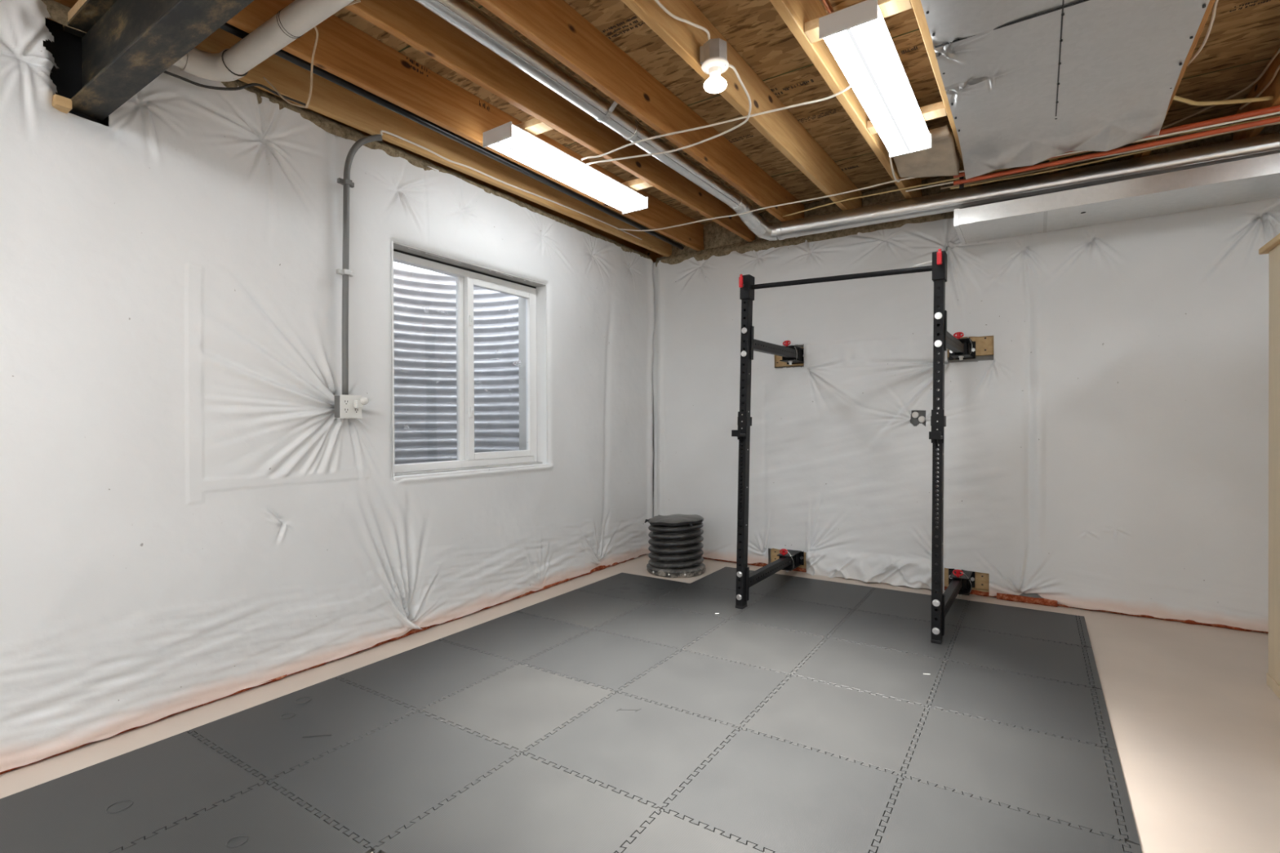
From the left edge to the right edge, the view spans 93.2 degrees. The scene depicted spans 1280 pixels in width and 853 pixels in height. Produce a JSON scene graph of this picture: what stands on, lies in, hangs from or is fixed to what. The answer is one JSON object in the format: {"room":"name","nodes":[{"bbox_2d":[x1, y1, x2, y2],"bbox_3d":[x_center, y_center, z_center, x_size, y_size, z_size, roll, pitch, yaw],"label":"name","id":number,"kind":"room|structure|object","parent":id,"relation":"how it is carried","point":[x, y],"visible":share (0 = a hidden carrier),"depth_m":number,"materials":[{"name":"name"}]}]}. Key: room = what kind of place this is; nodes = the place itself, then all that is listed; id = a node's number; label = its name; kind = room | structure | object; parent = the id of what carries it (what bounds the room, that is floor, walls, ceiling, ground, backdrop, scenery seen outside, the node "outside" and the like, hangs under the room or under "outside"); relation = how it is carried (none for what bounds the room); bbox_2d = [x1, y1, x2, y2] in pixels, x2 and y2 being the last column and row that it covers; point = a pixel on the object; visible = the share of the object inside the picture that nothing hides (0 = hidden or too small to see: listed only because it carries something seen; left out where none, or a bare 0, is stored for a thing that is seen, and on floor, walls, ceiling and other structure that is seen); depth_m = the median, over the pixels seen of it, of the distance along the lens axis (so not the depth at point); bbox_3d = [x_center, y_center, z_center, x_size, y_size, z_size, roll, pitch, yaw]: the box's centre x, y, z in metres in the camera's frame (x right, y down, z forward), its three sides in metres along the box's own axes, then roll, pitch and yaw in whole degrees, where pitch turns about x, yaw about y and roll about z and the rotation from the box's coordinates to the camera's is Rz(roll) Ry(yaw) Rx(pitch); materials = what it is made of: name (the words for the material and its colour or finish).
{"room":"gym","nodes":[
{"label":"gym","id":0,"kind":"room"},
{"bbox_2d":[0,0,654,774],"bbox_3d":[-1.937,-0.184,2.779,0.420,2.842,7.820,0,0,33],"label":"wall","id":1,"kind":"structure","parent":0,"point":[189,520],"depth_m":2.77,"materials":[{"name":"white plastic"}]},
{"bbox_2d":[42,0,254,126],"bbox_3d":[0.293,-1.384,0.741,6.037,0.376,0.270,0,0,33],"label":"steel beam","id":2,"kind":"structure","parent":1,"relation":"attached to","point":[126,45],"depth_m":2.15,"materials":[{"name":"black metal"}]},
{"bbox_2d":[333,395,361,417],"bbox_3d":[-1.524,-0.103,3.159,0.064,0.120,0.119,0,0,33],"label":"outlet box","id":3,"kind":"object","parent":1,"relation":"attached to","point":[344,404],"visible":0.89,"depth_m":3.12,"materials":[{"name":"metal"}]},
{"bbox_2d":[44,0,663,262],"bbox_3d":[0.576,-1.695,1.139,6.420,0.255,7.850,0,0,33],"label":"trim","id":4,"kind":"structure","parent":1,"relation":"attached to","point":[69,3],"depth_m":4.68,"materials":[{"name":"brown wood"}]},
{"bbox_2d":[336,134,382,395],"bbox_3d":[-1.477,-0.862,3.190,0.226,1.399,0.060,0,0,-35],"label":"conduit","id":5,"kind":"object","parent":1,"relation":"attached to","point":[346,181],"visible":1,"depth_m":3.14,"materials":[{"name":"metal"}]},
{"bbox_2d":[393,265,519,473],"bbox_3d":[-1.615,-0.357,4.378,0.812,1.763,1.571,0,0,33],"label":"window well","id":6,"kind":"object","parent":1,"relation":"attached to","point":[424,302],"visible":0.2,"depth_m":4.84,"materials":[{"name":"grey metal"}]},
{"bbox_2d":[393,248,542,475],"bbox_3d":[-1.135,-0.383,4.048,0.130,1.332,1.277,0,0,33],"label":"window","id":7,"kind":"structure","parent":1,"relation":"in","point":[466,278],"depth_m":4.04,"materials":[{"name":"white plastic"}]},
{"bbox_2d":[0,553,1279,852],"bbox_3d":[0.588,1.293,1.156,6.420,0.120,7.850,0,0,33],"label":"floor","id":8,"kind":"structure","parent":0,"point":[1193,713],"depth_m":2.54,"materials":[{"name":"concrete"}]},
{"bbox_2d":[0,730,266,852],"bbox_3d":[-1.717,1.230,2.006,0.642,0.014,0.624,0,0,33],"label":"floor mat","id":9,"kind":"object","parent":8,"relation":"on","point":[108,806],"visible":0.98,"depth_m":2.00,"materials":[{"name":"grey plastic"}]},
{"bbox_2d":[110,781,371,852],"bbox_3d":[-1.203,1.229,1.670,0.616,0.014,0.624,0,0,33],"label":"floor mat","id":10,"kind":"object","parent":8,"relation":"on","point":[261,819],"visible":0.98,"depth_m":1.83,"materials":[{"name":"grey plastic"}]},
{"bbox_2d":[187,676,417,781],"bbox_3d":[-1.383,1.225,2.517,0.642,0.015,0.624,0,0,33],"label":"floor mat","id":11,"kind":"object","parent":8,"relation":"on","point":[273,737],"visible":0.97,"depth_m":2.47,"materials":[{"name":"grey plastic"}]},
{"bbox_2d":[266,710,521,851],"bbox_3d":[-0.865,1.226,2.178,0.624,0.012,0.624,0,0,33],"label":"floor mat","id":12,"kind":"object","parent":8,"relation":"on","point":[374,785],"visible":0.99,"depth_m":2.12,"materials":[{"name":"grey plastic"}]},
{"bbox_2d":[335,639,519,710],"bbox_3d":[-1.048,1.223,3.027,0.642,0.012,0.624,0,0,33],"label":"floor mat","id":13,"kind":"object","parent":8,"relation":"on","point":[417,677],"visible":0.95,"depth_m":2.99,"materials":[{"name":"grey plastic"}]},
{"bbox_2d":[440,611,591,662],"bbox_3d":[-0.714,1.218,3.538,0.642,0.012,0.624,0,0,33],"label":"floor mat","id":14,"kind":"object","parent":8,"relation":"on","point":[518,637],"visible":0.96,"depth_m":3.50,"materials":[{"name":"grey plastic"}]},
{"bbox_2d":[373,752,660,852],"bbox_3d":[-0.355,1.226,1.844,0.624,0.012,0.624,0,0,33],"label":"floor mat","id":15,"kind":"object","parent":8,"relation":"on","point":[526,805],"visible":1,"depth_m":1.89,"materials":[{"name":"grey plastic"}]},
{"bbox_2d":[418,662,615,752],"bbox_3d":[-0.531,1.222,2.688,0.624,0.012,0.624,0,0,33],"label":"floor mat","id":16,"kind":"object","parent":8,"relation":"on","point":[517,706],"visible":0.94,"depth_m":2.64,"materials":[{"name":"grey plastic"}]},
{"bbox_2d":[515,589,646,629],"bbox_3d":[-0.380,1.214,4.048,0.642,0.012,0.624,0,0,33],"label":"floor mat","id":17,"kind":"object","parent":8,"relation":"on","point":[590,610],"visible":0.94,"depth_m":4.02,"materials":[{"name":"grey plastic"}]},
{"bbox_2d":[520,629,681,691],"bbox_3d":[-0.197,1.218,3.199,0.624,0.012,0.624,0,0,33],"label":"floor mat","id":18,"kind":"object","parent":8,"relation":"on","point":[605,660],"visible":0.98,"depth_m":3.16,"materials":[{"name":"grey plastic"}]},
{"bbox_2d":[522,691,739,808],"bbox_3d":[-0.020,1.222,2.354,0.624,0.012,0.624,0,0,33],"label":"floor mat","id":19,"kind":"object","parent":8,"relation":"on","point":[647,753],"visible":0.96,"depth_m":2.31,"materials":[{"name":"grey plastic"}]},
{"bbox_2d":[575,572,689,603],"bbox_3d":[-0.048,1.210,4.555,0.642,0.012,0.616,0,0,33],"label":"floor mat","id":20,"kind":"object","parent":8,"relation":"on","point":[632,587],"visible":0.92,"depth_m":4.53,"materials":[{"name":"grey plastic"}]},
{"bbox_2d":[592,603,728,649],"bbox_3d":[0.138,1.214,3.709,0.624,0.012,0.624,0,0,33],"label":"floor mat","id":21,"kind":"object","parent":8,"relation":"on","point":[671,627],"visible":0.96,"depth_m":3.68,"materials":[{"name":"grey plastic"}]},
{"bbox_2d":[644,514,705,577],"bbox_3d":[0.301,0.981,5.082,0.492,0.459,0.492,0,0,33],"label":"pit","id":22,"kind":"object","parent":8,"relation":"on","point":[676,545],"visible":1,"depth_m":4.90,"materials":[{"name":"black plastic"}]},
{"bbox_2d":[615,808,773,852],"bbox_3d":[0.152,1.226,1.512,0.616,0.012,0.624,0,0,33],"label":"floor mat","id":23,"kind":"object","parent":8,"relation":"on","point":[668,833],"visible":1,"depth_m":1.78,"materials":[{"name":"grey plastic"}]},
{"bbox_2d":[616,649,791,728],"bbox_3d":[0.273,1.218,2.803,0.624,0.014,0.772,0,0,33],"label":"floor mat","id":24,"kind":"object","parent":8,"relation":"on","point":[724,691],"visible":0.95,"depth_m":2.83,"materials":[{"name":"grey plastic"}]},
{"bbox_2d":[648,583,765,618],"bbox_3d":[0.472,1.208,4.219,0.624,0.015,0.624,0,0,33],"label":"floor mat","id":25,"kind":"object","parent":8,"relation":"on","point":[720,602],"visible":0.93,"depth_m":4.19,"materials":[{"name":"grey plastic"}]},
{"bbox_2d":[690,566,795,595],"bbox_3d":[0.814,1.206,4.735,0.616,0.012,0.642,0,0,33],"label":"floor mat","id":26,"kind":"object","parent":8,"relation":"on","point":[724,578],"visible":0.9,"depth_m":4.68,"materials":[{"name":"grey plastic"}]},
{"bbox_2d":[681,618,827,675],"bbox_3d":[0.648,1.214,3.375,0.624,0.012,0.624,0,0,33],"label":"floor mat","id":27,"kind":"object","parent":8,"relation":"on","point":[768,647],"visible":0.95,"depth_m":3.34,"materials":[{"name":"grey plastic"}]},
{"bbox_2d":[662,728,903,852],"bbox_3d":[0.490,1.222,2.020,0.624,0.012,0.624,0,0,33],"label":"floor mat","id":28,"kind":"object","parent":8,"relation":"on","point":[772,794],"visible":0.99,"depth_m":1.99,"materials":[{"name":"grey plastic"}]},
{"bbox_2d":[730,595,854,637],"bbox_3d":[0.982,1.210,3.885,0.624,0.012,0.624,0,0,33],"label":"floor mat","id":29,"kind":"object","parent":8,"relation":"on","point":[815,619],"visible":0.95,"depth_m":3.85,"materials":[{"name":"grey plastic"}]},
{"bbox_2d":[765,576,875,609],"bbox_3d":[1.321,1.206,4.403,0.624,0.012,0.642,0,0,33],"label":"floor mat","id":30,"kind":"object","parent":8,"relation":"on","point":[843,595],"visible":0.94,"depth_m":4.38,"materials":[{"name":"grey plastic"}]},
{"bbox_2d":[739,675,928,777],"bbox_3d":[0.824,1.218,2.530,0.624,0.012,0.624,0,0,33],"label":"floor mat","id":31,"kind":"object","parent":8,"relation":"on","point":[865,727],"visible":0.98,"depth_m":2.48,"materials":[{"name":"grey plastic"}]},
{"bbox_2d":[791,637,946,707],"bbox_3d":[1.158,1.213,3.041,0.624,0.014,0.624,0,0,33],"label":"floor mat","id":32,"kind":"object","parent":8,"relation":"on","point":[911,677],"visible":0.94,"depth_m":3.00,"materials":[{"name":"grey plastic"}]},
{"bbox_2d":[826,609,959,660],"bbox_3d":[1.492,1.210,3.551,0.624,0.012,0.624,0,0,33],"label":"floor mat","id":33,"kind":"object","parent":8,"relation":"on","point":[911,636],"visible":0.91,"depth_m":3.50,"materials":[{"name":"grey plastic"}]},
{"bbox_2d":[854,587,968,626],"bbox_3d":[1.831,1.205,4.069,0.624,0.012,0.642,0,0,33],"label":"floor mat","id":34,"kind":"object","parent":8,"relation":"on","point":[908,605],"visible":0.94,"depth_m":4.04,"materials":[{"name":"grey plastic"}]},
{"bbox_2d":[869,775,1130,852],"bbox_3d":[1.000,1.222,1.686,0.624,0.012,0.624,0,0,33],"label":"floor mat","id":35,"kind":"object","parent":8,"relation":"on","point":[924,818],"visible":1,"depth_m":1.82,"materials":[{"name":"grey plastic"}]},
{"bbox_2d":[901,706,1128,842],"bbox_3d":[1.334,1.218,2.196,0.624,0.012,0.624,0,0,33],"label":"floor mat","id":36,"kind":"object","parent":8,"relation":"on","point":[1057,778],"visible":0.98,"depth_m":2.15,"materials":[{"name":"grey plastic"}]},
{"bbox_2d":[927,660,1107,748],"bbox_3d":[1.669,1.214,2.707,0.624,0.012,0.624,0,0,33],"label":"floor mat","id":37,"kind":"object","parent":8,"relation":"on","point":[1067,710],"visible":0.98,"depth_m":2.66,"materials":[{"name":"grey plastic"}]},
{"bbox_2d":[945,626,1094,688],"bbox_3d":[2.003,1.209,3.217,0.624,0.012,0.624,0,0,33],"label":"floor mat","id":38,"kind":"object","parent":8,"relation":"on","point":[1062,662],"visible":0.94,"depth_m":3.18,"materials":[{"name":"grey plastic"}]},
{"bbox_2d":[957,600,1085,646],"bbox_3d":[2.342,1.205,3.735,0.624,0.012,0.642,0,0,33],"label":"floor mat","id":39,"kind":"object","parent":8,"relation":"on","point":[1056,627],"visible":0.94,"depth_m":3.69,"materials":[{"name":"grey plastic"}]},
{"bbox_2d":[1075,615,1092,648],"bbox_3d":[2.611,1.205,3.564,0.042,0.012,0.632,0,0,33],"label":"border strip","id":40,"kind":"object","parent":8,"relation":"on","point":[1086,636],"visible":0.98,"depth_m":3.53,"materials":[{"name":"grey plastic"}]},
{"bbox_2d":[1082,646,1102,689],"bbox_3d":[2.270,1.209,3.043,0.042,0.012,0.606,0,0,33],"label":"border strip","id":41,"kind":"object","parent":8,"relation":"on","point":[1091,658],"visible":0.94,"depth_m":3.01,"materials":[{"name":"grey plastic"}]},
{"bbox_2d":[1091,688,1116,750],"bbox_3d":[1.936,1.213,2.533,0.042,0.012,0.606,0,0,33],"label":"border strip","id":42,"kind":"object","parent":8,"relation":"on","point":[1110,741],"visible":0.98,"depth_m":2.49,"materials":[{"name":"grey plastic"}]},
{"bbox_2d":[1103,747,1140,845],"bbox_3d":[1.601,1.218,2.022,0.042,0.012,0.606,0,0,33],"label":"border strip","id":43,"kind":"object","parent":8,"relation":"on","point":[1131,833],"visible":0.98,"depth_m":1.97,"materials":[{"name":"grey plastic"}]},
{"bbox_2d":[1258,233,1279,698],"bbox_3d":[2.917,0.187,2.212,0.678,2.062,1.205,0,0,33],"label":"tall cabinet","id":44,"kind":"object","parent":8,"relation":"on","point":[1272,247],"visible":1,"depth_m":2.78,"materials":[{"name":"beige wood"}]},
{"bbox_2d":[333,0,1279,225],"bbox_3d":[0.575,-1.831,1.139,6.420,0.022,7.850,0,0,33],"label":"ceiling","id":45,"kind":"structure","parent":0,"point":[1244,36],"depth_m":3.13,"materials":[{"name":"wood"}]},
{"bbox_2d":[194,28,671,257],"bbox_3d":[-0.858,-1.710,4.104,0.040,0.244,4.163,0,0,35],"label":"joist","id":46,"kind":"object","parent":45,"relation":"attached to","point":[328,99],"visible":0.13,"depth_m":3.41,"materials":[{"name":"brown wood"}]},
{"bbox_2d":[163,71,306,106],"bbox_3d":[-1.803,-1.506,2.680,0.036,0.112,0.622,0,0,38],"label":"wire","id":47,"kind":"object","parent":46,"relation":"hanging from","point":[246,86],"visible":0.87,"depth_m":2.68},
{"bbox_2d":[378,129,642,239],"bbox_3d":[-0.711,-1.596,4.268,0.039,0.093,2.528,0,0,34],"label":"cable","id":48,"kind":"object","parent":46,"relation":"attached to","point":[382,131],"visible":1,"depth_m":3.91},
{"bbox_2d":[226,0,703,251],"bbox_3d":[-1.513,-1.698,2.477,0.042,0.244,7.601,0,0,34],"label":"joist","id":49,"kind":"object","parent":45,"relation":"attached to","point":[344,51],"visible":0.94,"depth_m":3.00,"materials":[{"name":"brown wood"}]},
{"bbox_2d":[173,0,354,81],"bbox_3d":[0.441,-1.521,0.967,5.656,0.104,0.382,0,0,33],"label":"drain pipe","id":50,"kind":"object","parent":49,"relation":"hanging from","point":[291,23],"visible":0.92,"depth_m":2.36,"materials":[{"name":"plastic"}]},
{"bbox_2d":[262,0,360,108],"bbox_3d":[-1.371,-1.430,2.451,0.815,0.290,0.070,0,0,37],"label":"wire","id":51,"kind":"object","parent":50,"relation":"hanging from","point":[357,1],"visible":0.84,"depth_m":2.41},
{"bbox_2d":[219,22,684,249],"bbox_3d":[-1.594,-1.598,2.501,0.041,0.043,7.150,0,0,34],"label":"gas pipe","id":52,"kind":"object","parent":49,"relation":"attached to","point":[226,27],"visible":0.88,"depth_m":3.27,"materials":[{"name":"metal"}]},
{"bbox_2d":[344,0,755,241],"bbox_3d":[-1.128,-1.698,2.225,0.040,0.244,7.603,0,0,35],"label":"joist","id":53,"kind":"object","parent":45,"relation":"attached to","point":[409,21],"visible":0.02,"depth_m":3.00,"materials":[{"name":"brown wood"}]},
{"bbox_2d":[515,118,553,135],"bbox_3d":[-0.665,-1.605,3.309,0.432,0.038,0.089,0,0,33],"label":"board","id":54,"kind":"object","parent":53,"relation":"attached to","point":[534,126],"visible":0.2,"depth_m":3.22,"materials":[{"name":"brown wood"}]},
{"bbox_2d":[482,121,648,214],"bbox_3d":[-0.392,-1.538,3.705,0.215,0.078,1.275,0,0,34],"label":"ceiling light","id":55,"kind":"object","parent":54,"relation":"attached to","point":[508,139],"visible":1,"depth_m":3.53,"materials":[{"name":"white plastic"}]},
{"bbox_2d":[621,177,653,191],"bbox_3d":[-0.123,-1.612,4.102,0.444,0.038,0.089,0,0,33],"label":"board","id":56,"kind":"object","parent":53,"relation":"attached to","point":[636,184],"visible":0.2,"depth_m":4.01,"materials":[{"name":"brown wood"}]},
{"bbox_2d":[581,84,851,160],"bbox_3d":[0.330,-1.582,3.199,1.536,0.030,0.071,0,0,30],"label":"cable","id":57,"kind":"object","parent":53,"relation":"attached to","point":[849,86],"visible":0.94,"depth_m":3.14,"materials":[{"name":"plastic"}]},
{"bbox_2d":[475,0,804,222],"bbox_3d":[-0.766,-1.698,1.988,0.040,0.244,7.603,0,0,35],"label":"joist","id":58,"kind":"object","parent":45,"relation":"attached to","point":[554,26],"visible":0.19,"depth_m":3.01,"materials":[{"name":"brown wood"}]},
{"bbox_2d":[414,0,777,240],"bbox_3d":[-0.963,-1.573,1.948,0.206,0.245,7.121,0,0,35],"label":"duct","id":59,"kind":"object","parent":58,"relation":"hanging from","point":[462,15],"visible":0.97,"depth_m":2.94,"materials":[{"name":"metal"}]},
{"bbox_2d":[782,115,1279,217],"bbox_3d":[2.772,-1.591,3.387,4.206,0.056,0.145,0,0,35],"label":"cable","id":60,"kind":"object","parent":58,"relation":"attached to","point":[1234,124],"visible":0.77,"depth_m":3.75,"materials":[{"name":"plastic"}]},
{"bbox_2d":[621,0,862,210],"bbox_3d":[-0.398,-1.699,1.747,0.040,0.244,7.605,0,0,35],"label":"joist","id":61,"kind":"object","parent":45,"relation":"attached to","point":[780,128],"visible":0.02,"depth_m":3.12,"materials":[{"name":"brown wood"}]},
{"bbox_2d":[586,63,751,165],"bbox_3d":[0.200,-1.571,3.241,0.411,0.034,1.206,0,0,-36],"label":"cable","id":62,"kind":"object","parent":61,"relation":"attached to","point":[732,67],"visible":0.99,"depth_m":3.29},
{"bbox_2d":[653,0,710,39],"bbox_3d":[-0.091,-1.649,2.081,0.046,0.052,1.294,0,0,36],"label":"cable","id":63,"kind":"object","parent":61,"relation":"attached to","point":[657,2],"visible":1,"depth_m":2.46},
{"bbox_2d":[699,38,728,93],"bbox_3d":[0.326,-1.554,2.624,0.120,0.196,0.120,0,0,33],"label":"light bulb fixture","id":64,"kind":"object","parent":61,"relation":"attached to","point":[713,61],"visible":1,"depth_m":2.59,"materials":[{"name":"ceramic"}]},
{"bbox_2d":[775,131,1279,239],"bbox_3d":[2.965,-1.518,3.551,4.466,0.188,0.140,0,0,33],"label":"duct","id":65,"kind":"object","parent":61,"relation":"hanging from","point":[1268,144],"visible":0.92,"depth_m":3.80,"materials":[{"name":"metal"}]},
{"bbox_2d":[954,153,1279,244],"bbox_3d":[3.493,-1.342,3.212,3.210,0.108,0.490,0,0,33],"label":"duct","id":66,"kind":"object","parent":65,"relation":"attached to","point":[1254,179],"visible":1,"depth_m":3.52,"materials":[{"name":"metal"}]},
{"bbox_2d":[769,0,921,199],"bbox_3d":[-0.016,-1.699,1.497,0.040,0.244,7.603,0,0,35],"label":"joist","id":67,"kind":"object","parent":45,"relation":"attached to","point":[794,13],"visible":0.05,"depth_m":2.77,"materials":[{"name":"brown wood"}]},
{"bbox_2d":[804,0,912,43],"bbox_3d":[0.847,-1.606,2.367,0.388,0.038,0.089,0,0,33],"label":"board","id":68,"kind":"object","parent":67,"relation":"attached to","point":[887,8],"visible":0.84,"depth_m":2.32,"materials":[{"name":"brown wood"}]},
{"bbox_2d":[818,0,931,157],"bbox_3d":[1.133,-1.540,2.804,0.215,0.078,1.275,0,0,34],"label":"ceiling light","id":69,"kind":"object","parent":68,"relation":"attached to","point":[858,37],"visible":1,"depth_m":2.58,"materials":[{"name":"white plastic"}]},
{"bbox_2d":[866,101,946,134],"bbox_3d":[1.393,-1.613,3.168,0.375,0.038,0.089,0,0,33],"label":"board","id":70,"kind":"object","parent":67,"relation":"attached to","point":[935,110],"visible":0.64,"depth_m":3.08,"materials":[{"name":"brown wood"}]},
{"bbox_2d":[617,111,1279,231],"bbox_3d":[2.148,-1.587,3.589,5.472,0.111,0.080,0,0,32],"label":"cable","id":71,"kind":"object","parent":67,"relation":"attached to","point":[1276,113],"visible":0.85,"depth_m":3.93,"materials":[{"name":"plastic"}]},
{"bbox_2d":[905,121,1279,191],"bbox_3d":[3.161,-1.563,3.153,3.300,0.042,0.022,0,0,33],"label":"cable","id":72,"kind":"object","parent":67,"relation":"attached to","point":[1136,150],"visible":0.52,"depth_m":3.38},
{"bbox_2d":[910,0,982,187],"bbox_3d":[0.358,-1.699,1.252,0.040,0.244,7.601,0,0,34],"label":"joist","id":73,"kind":"object","parent":45,"relation":"attached to","point":[917,6],"visible":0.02,"depth_m":2.62,"materials":[{"name":"brown wood"}]},
{"bbox_2d":[893,125,959,177],"bbox_3d":[1.692,-1.611,3.602,0.346,0.151,0.476,0,0,33],"label":"insulation","id":74,"kind":"object","parent":73,"relation":"hanging from","point":[943,159],"visible":0.73,"depth_m":3.61,"materials":[{"name":"brown paper"}]},
{"bbox_2d":[1048,158,1057,173],"bbox_3d":[0.746,-1.699,0.998,0.040,0.244,7.600,0,0,33],"label":"joist","id":75,"kind":"object","parent":45,"relation":"attached to","point":[1056,159],"visible":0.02,"depth_m":3.75,"materials":[{"name":"brown wood"}]},
{"bbox_2d":[920,0,1209,179],"bbox_3d":[1.582,-1.537,2.251,0.897,0.096,2.810,0,0,33],"label":"sheet","id":76,"kind":"object","parent":75,"relation":"attached to","point":[1026,82],"visible":1,"depth_m":2.68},
{"bbox_2d":[1133,0,1215,158],"bbox_3d":[1.132,-1.699,0.745,0.040,0.244,7.600,0,0,33],"label":"joist","id":77,"kind":"object","parent":45,"relation":"attached to","point":[1210,6],"visible":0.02,"depth_m":2.63,"materials":[{"name":"brown wood"}]},
{"bbox_2d":[940,123,1279,189],"bbox_3d":[3.306,-1.589,3.192,3.100,0.021,0.016,0,0,33],"label":"cable","id":78,"kind":"object","parent":77,"relation":"attached to","point":[1069,163],"visible":0.49,"depth_m":3.78,"materials":[{"name":"orange plastic"}]},
{"bbox_2d":[1187,0,1218,65],"bbox_3d":[2.393,-1.727,2.550,0.043,0.102,1.202,0,0,32],"label":"cable","id":79,"kind":"object","parent":77,"relation":"attached to","point":[1214,10],"visible":0.66,"depth_m":2.58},
{"bbox_2d":[1160,48,1279,129],"bbox_3d":[3.014,-1.758,3.047,0.307,0.051,1.304,0,0,11],"label":"cable","id":80,"kind":"object","parent":77,"relation":"attached to","point":[1278,51],"visible":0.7,"depth_m":3.22,"materials":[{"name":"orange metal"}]},
{"bbox_2d":[1173,95,1273,106],"bbox_3d":[2.879,-1.627,3.020,0.503,0.024,0.073,0,0,0],"label":"cable","id":81,"kind":"object","parent":77,"relation":"attached to","point":[1179,99],"visible":0.97,"depth_m":3.02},
{"bbox_2d":[1232,45,1279,140],"bbox_3d":[1.520,-1.699,0.491,0.040,0.244,7.600,0,0,33],"label":"joist","id":82,"kind":"object","parent":45,"relation":"attached to","point":[1273,89],"visible":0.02,"depth_m":3.13,"materials":[{"name":"brown wood"}]},
{"bbox_2d":[950,122,1279,189],"bbox_3d":[3.313,-1.569,3.149,3.040,0.036,0.021,0,0,33],"label":"cable","id":83,"kind":"object","parent":82,"relation":"attached to","point":[1157,148],"visible":0.88,"depth_m":3.58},
{"bbox_2d":[953,105,1279,188],"bbox_3d":[3.303,-1.542,2.914,3.200,0.108,0.039,0,0,33],"label":"pipe","id":84,"kind":"object","parent":82,"relation":"attached to","point":[961,175],"visible":0.34,"depth_m":3.12,"materials":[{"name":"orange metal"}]},
{"bbox_2d":[953,116,1279,185],"bbox_3d":[3.302,-1.523,2.912,3.200,0.026,0.026,0,0,33],"label":"pipe","id":85,"kind":"object","parent":84,"relation":"attached to","point":[1273,120],"visible":0.97,"depth_m":3.31,"materials":[{"name":"plastic"}]},
{"bbox_2d":[653,197,1279,633],"bbox_3d":[2.629,-0.202,4.275,6.420,2.828,0.373,0,0,33],"label":"wall","id":86,"kind":"structure","parent":0,"point":[1109,452],"depth_m":4.21,"materials":[{"name":"white plastic"}]},
{"bbox_2d":[703,221,747,249],"bbox_3d":[0.773,-1.710,5.415,0.491,0.290,0.099,0,0,33],"label":"insulation batt","id":87,"kind":"object","parent":86,"relation":"on","point":[715,235],"visible":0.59,"depth_m":5.42,"materials":[{"name":"beige fabric"}]},
{"bbox_2d":[804,198,841,217],"bbox_3d":[1.540,-1.708,4.914,0.460,0.301,0.096,0,0,33],"label":"insulation batt","id":88,"kind":"object","parent":86,"relation":"on","point":[831,208],"visible":0.22,"depth_m":4.92,"materials":[{"name":"beige fabric"}]},
{"bbox_2d":[731,248,975,644],"bbox_3d":[1.439,0.103,4.155,1.420,2.194,1.346,0,0,33],"label":"rack","id":89,"kind":"object","parent":86,"relation":"attached to","point":[961,582],"visible":1,"depth_m":3.96,"materials":[{"name":"metal"}]},
{"bbox_2d":[731,411,751,442],"bbox_3d":[0.666,0.004,3.967,0.069,0.205,0.185,0,0,33],"label":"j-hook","id":90,"kind":"object","parent":89,"relation":"on","point":[744,420],"depth_m":3.97,"materials":[{"name":"black metal"}]},
{"bbox_2d":[928,409,946,446],"bbox_3d":[1.636,0.009,3.332,0.068,0.205,0.185,0,0,33],"label":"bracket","id":91,"kind":"object","parent":89,"relation":"on","point":[938,420],"depth_m":3.33,"materials":[{"name":"black metal"}]},
{"bbox_2d":[862,185,905,207],"bbox_3d":[1.913,-1.705,4.667,0.428,0.288,0.098,0,0,33],"label":"insulation batt","id":92,"kind":"object","parent":86,"relation":"on","point":[895,196],"visible":0.34,"depth_m":4.66,"materials":[{"name":"beige fabric"}]},
{"bbox_2d":[774,335,993,367],"bbox_3d":[1.841,-0.582,4.720,1.665,0.150,0.044,0,0,33],"label":"board","id":93,"kind":"object","parent":86,"relation":"attached to","point":[984,344],"visible":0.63,"depth_m":4.32,"materials":[{"name":"brown wood"}]},
{"bbox_2d":[910,410,925,426],"bbox_3d":[2.096,-0.065,4.551,0.125,0.123,0.058,0,0,33],"label":"outlet","id":94,"kind":"object","parent":86,"relation":"attached to","point":[917,417],"visible":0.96,"depth_m":4.54,"materials":[{"name":"metal"}]},
{"bbox_2d":[921,175,970,196],"bbox_3d":[2.259,-1.710,4.440,0.391,0.300,0.097,0,0,33],"label":"insulation batt","id":95,"kind":"object","parent":86,"relation":"on","point":[932,190],"visible":0.2,"depth_m":4.45,"materials":[{"name":"beige fabric"}]},
{"bbox_2d":[982,160,1048,185],"bbox_3d":[2.607,-1.710,4.215,0.430,0.288,0.100,0,0,33],"label":"insulation batt","id":96,"kind":"object","parent":86,"relation":"on","point":[1044,162],"visible":0.06,"depth_m":4.17,"materials":[{"name":"beige fabric"}]},
{"bbox_2d":[1057,143,1133,172],"bbox_3d":[2.977,-1.708,3.973,0.442,0.292,0.094,0,0,33],"label":"insulation batt","id":97,"kind":"object","parent":86,"relation":"on","point":[1130,157],"visible":0.09,"depth_m":3.94,"materials":[{"name":"beige fabric"}]},
{"bbox_2d":[1149,123,1233,155],"bbox_3d":[3.360,-1.709,3.723,0.456,0.290,0.088,0,0,33],"label":"insulation batt","id":98,"kind":"object","parent":86,"relation":"on","point":[1226,137],"visible":0.12,"depth_m":3.68,"materials":[{"name":"beige fabric"}]},
{"bbox_2d":[1257,113,1279,135],"bbox_3d":[3.743,-1.709,3.472,0.448,0.288,0.098,0,0,33],"label":"insulation batt","id":99,"kind":"object","parent":86,"relation":"on","point":[1274,128],"visible":0.08,"depth_m":3.50,"materials":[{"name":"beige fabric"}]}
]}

